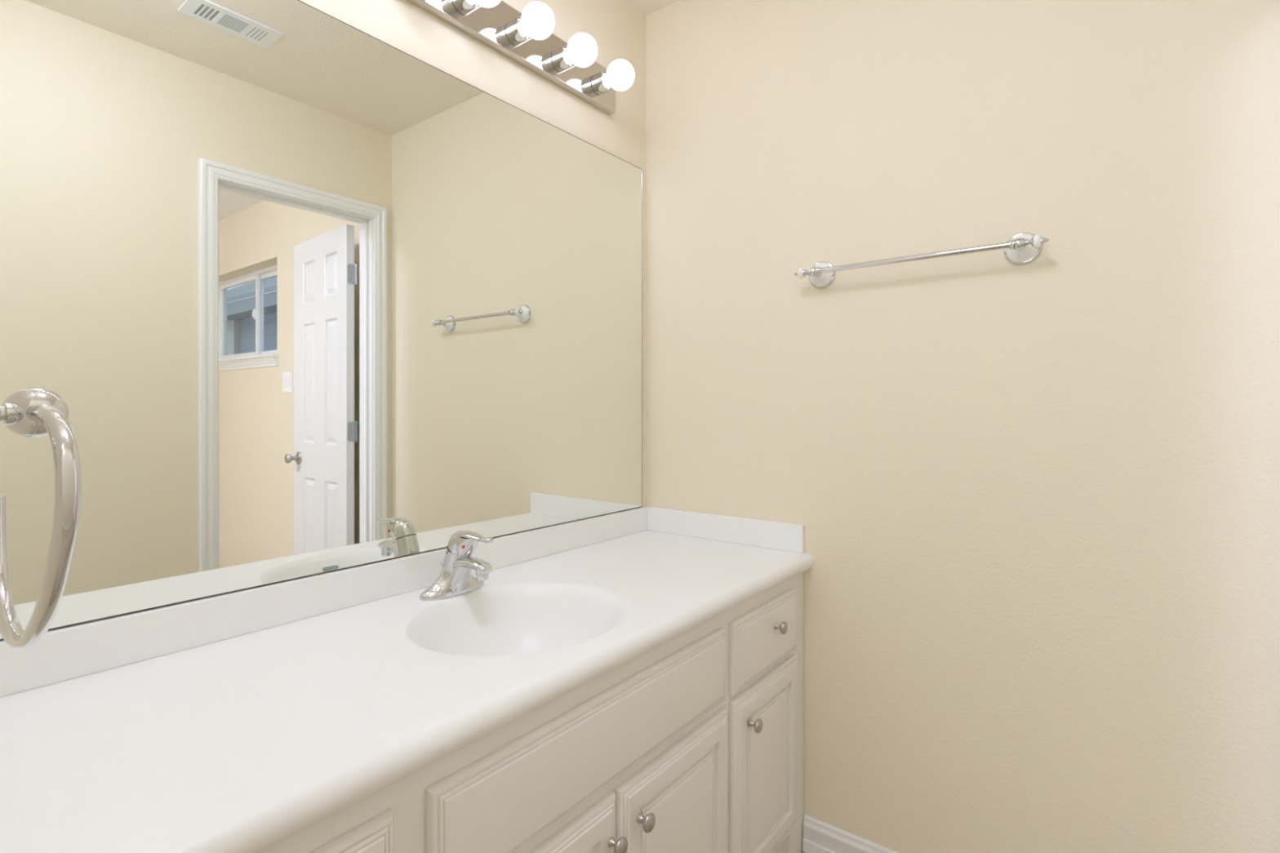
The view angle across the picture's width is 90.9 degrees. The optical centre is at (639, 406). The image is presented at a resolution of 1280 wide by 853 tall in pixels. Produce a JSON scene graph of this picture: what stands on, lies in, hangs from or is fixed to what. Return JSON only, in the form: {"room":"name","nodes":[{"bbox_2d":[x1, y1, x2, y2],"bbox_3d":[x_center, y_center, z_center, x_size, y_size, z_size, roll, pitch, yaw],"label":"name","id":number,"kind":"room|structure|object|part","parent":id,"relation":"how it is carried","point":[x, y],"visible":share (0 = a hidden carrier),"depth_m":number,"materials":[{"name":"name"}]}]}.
{"room":"bathroom","nodes":[
{"label":"bathroom","id":0,"kind":"room"},
{"bbox_2d":[300,0,645,506],"bbox_3d":[-0.500,-0.033,1.415,0.120,2.409,1.890,0,0,37],"label":"wall","id":1,"kind":"structure","parent":0,"point":[617,28],"depth_m":1.67,"materials":[{"name":"beige paint"}]},
{"bbox_2d":[0,0,642,640],"bbox_3d":[-0.471,-0.214,1.349,0.005,1.055,1.566,0,0,37],"label":"wall mirror","id":2,"kind":"object","parent":1,"relation":"attached to","point":[303,295],"visible":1,"depth_m":1.13,"materials":[{"name":"clear glass"}]},
{"bbox_2d":[0,506,648,697],"bbox_3d":[-0.462,0.351,1.354,0.014,0.073,1.600,0,0,38],"label":"backsplash","id":3,"kind":"structure","parent":1,"relation":"attached to","point":[68,653],"depth_m":1.08,"materials":[{"name":"stone"}]},
{"bbox_2d":[407,0,634,115],"bbox_3d":[-0.403,-0.911,1.321,0.148,0.113,1.220,0,0,37],"label":"vanity light","id":4,"kind":"object","parent":1,"relation":"attached to","point":[526,37],"visible":1,"depth_m":1.56,"materials":[{"name":"silver metal"}]},
{"bbox_2d":[452,0,501,14],"bbox_3d":[-0.350,-0.904,1.369,0.122,0.077,0.077,0,0,38],"label":"bulb","id":5,"kind":"object","parent":4,"relation":"attached to","point":[459,6],"depth_m":1.39,"materials":[{"name":"white glass"}]},
{"bbox_2d":[506,1,554,45],"bbox_3d":[-0.257,-0.904,1.490,0.122,0.077,0.077,0,0,38],"label":"bulb","id":6,"kind":"object","parent":4,"relation":"attached to","point":[536,21],"depth_m":1.47,"materials":[{"name":"white glass"}]},
{"bbox_2d":[551,32,597,71],"bbox_3d":[-0.164,-0.904,1.611,0.122,0.077,0.077,0,0,38],"label":"bulb","id":7,"kind":"object","parent":4,"relation":"attached to","point":[581,50],"depth_m":1.59,"materials":[{"name":"white glass"}]},
{"bbox_2d":[591,58,634,94],"bbox_3d":[-0.071,-0.904,1.732,0.122,0.077,0.077,0,0,38],"label":"bulb","id":8,"kind":"object","parent":4,"relation":"attached to","point":[619,75],"depth_m":1.71,"materials":[{"name":"white glass"}]},
{"bbox_2d":[627,0,678,15],"bbox_3d":[-0.408,-1.287,0.285,1.642,0.100,3.570,0,0,37],"label":"ceiling","id":9,"kind":"structure","parent":0,"point":[646,7],"depth_m":1.94,"materials":[{"name":"beige paint"}]},
{"bbox_2d":[645,0,1279,852],"bbox_3d":[0.695,-0.033,1.582,1.572,2.409,0.170,0,0,37],"label":"wall","id":10,"kind":"structure","parent":0,"point":[1037,502],"depth_m":1.41,"materials":[{"name":"beige paint"}]},
{"bbox_2d":[802,814,897,852],"bbox_3d":[0.805,1.127,1.381,0.937,0.090,0.014,0,0,37],"label":"baseboard","id":11,"kind":"structure","parent":10,"relation":"attached to","point":[819,837],"depth_m":1.62,"materials":[{"name":"white wood"}]},
{"bbox_2d":[793,231,1049,288],"bbox_3d":[0.632,-0.343,1.479,0.556,0.071,0.070,0,0,37],"label":"towel bar","id":12,"kind":"object","parent":10,"relation":"attached to","point":[1023,248],"visible":1,"depth_m":1.40,"materials":[{"name":"silver metal"}]},
{"bbox_3d":[0.615,1.222,-0.500,4.220,0.100,3.570,0,0,38],"label":"floor","id":13,"kind":"structure","parent":0,"visible":0},
{"bbox_2d":[257,572,803,852],"bbox_3d":[-0.240,0.801,1.183,0.566,0.741,1.598,0,0,37],"label":"vanity cabinet","id":14,"kind":"object","parent":13,"relation":"on","point":[693,744],"visible":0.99,"depth_m":1.09,"materials":[{"name":"white paint"}]},
{"bbox_3d":[-0.395,0.543,0.578,0.018,0.154,0.370,0,0,38],"label":"drawer","id":15,"kind":"part","parent":14,"relation":"part of","materials":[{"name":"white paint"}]},
{"bbox_2d":[0,506,813,852],"bbox_3d":[-0.249,0.426,1.191,0.550,0.223,1.600,0,0,37],"label":"countertop","id":16,"kind":"structure","parent":14,"relation":"on","point":[240,722],"depth_m":0.90,"materials":[{"name":"stone"}]},
{"bbox_2d":[419,530,493,600],"bbox_3d":[-0.380,0.321,1.292,0.137,0.132,0.157,0,0,-22],"label":"faucet","id":17,"kind":"object","parent":16,"relation":"on","point":[455,578],"visible":1,"depth_m":1.28,"materials":[{"name":"silver metal"}]},
{"bbox_3d":[-0.371,0.281,1.305,0.058,0.048,0.044,0,0,38],"label":"lever handle","id":18,"kind":"part","parent":17,"relation":"part of","materials":[{"name":"silver metal"}]},
{"bbox_3d":[-0.345,0.326,1.284,0.112,0.038,0.040,0,0,38],"label":"spout","id":19,"kind":"part","parent":17,"relation":"part of","materials":[{"name":"silver metal"}]},
{"bbox_3d":[-0.336,0.263,1.277,0.108,0.016,0.035,0,0,38],"label":"lever","id":20,"kind":"part","parent":17,"relation":"part of","materials":[{"name":"silver metal"}]},
{"bbox_3d":[-0.147,0.849,0.900,0.018,0.423,0.352,0,0,38],"label":"cabinet door","id":21,"kind":"part","parent":14,"relation":"part of","materials":[{"name":"white paint"}]},
{"bbox_3d":[-0.036,0.702,1.007,0.028,0.030,0.030,0,0,38],"label":"knob","id":22,"kind":"part","parent":14,"relation":"part of","materials":[{"name":"silver metal"}]},
{"bbox_3d":[0.010,0.702,1.067,0.028,0.030,0.030,0,0,38],"label":"knob","id":23,"kind":"part","parent":14,"relation":"part of","materials":[{"name":"silver metal"}]},
{"bbox_3d":[0.074,0.849,1.188,0.018,0.423,0.364,0,0,38],"label":"cabinet door","id":24,"kind":"part","parent":14,"relation":"part of","materials":[{"name":"white paint"}]},
{"bbox_3d":[0.254,0.700,1.385,0.028,0.030,0.030,0,0,38],"label":"knob","id":25,"kind":"part","parent":14,"relation":"part of","materials":[{"name":"silver metal"}]},
{"bbox_3d":[0.299,0.542,1.481,0.018,0.156,0.328,0,0,38],"label":"drawer","id":26,"kind":"part","parent":14,"relation":"part of","materials":[{"name":"white paint"}]},
{"bbox_3d":[0.300,0.848,1.482,0.018,0.425,0.331,0,0,38],"label":"cabinet door","id":27,"kind":"part","parent":14,"relation":"part of","materials":[{"name":"white paint"}]},
{"bbox_3d":[0.333,0.521,1.488,0.028,0.030,0.030,0,0,38],"label":"knob","id":28,"kind":"part","parent":14,"relation":"part of","materials":[{"name":"silver metal"}]},
{"bbox_3d":[-0.641,-0.032,0.410,0.880,2.409,0.115,0,0,38],"label":"wall","id":29,"kind":"structure","parent":0,"visible":0},
{"bbox_2d":[0,387,81,650],"bbox_3d":[-0.333,0.054,0.301,0.187,0.150,0.085,0,0,37],"label":"towel ring","id":30,"kind":"object","parent":29,"relation":"attached to","point":[31,412],"visible":1,"depth_m":0.29,"materials":[{"name":"silver metal"}]},
{"bbox_3d":[-0.316,0.004,0.281,0.010,0.010,0.060,0,0,38],"label":"post","id":31,"kind":"part","parent":30,"relation":"part of","materials":[{"name":"silver metal"}]}
]}

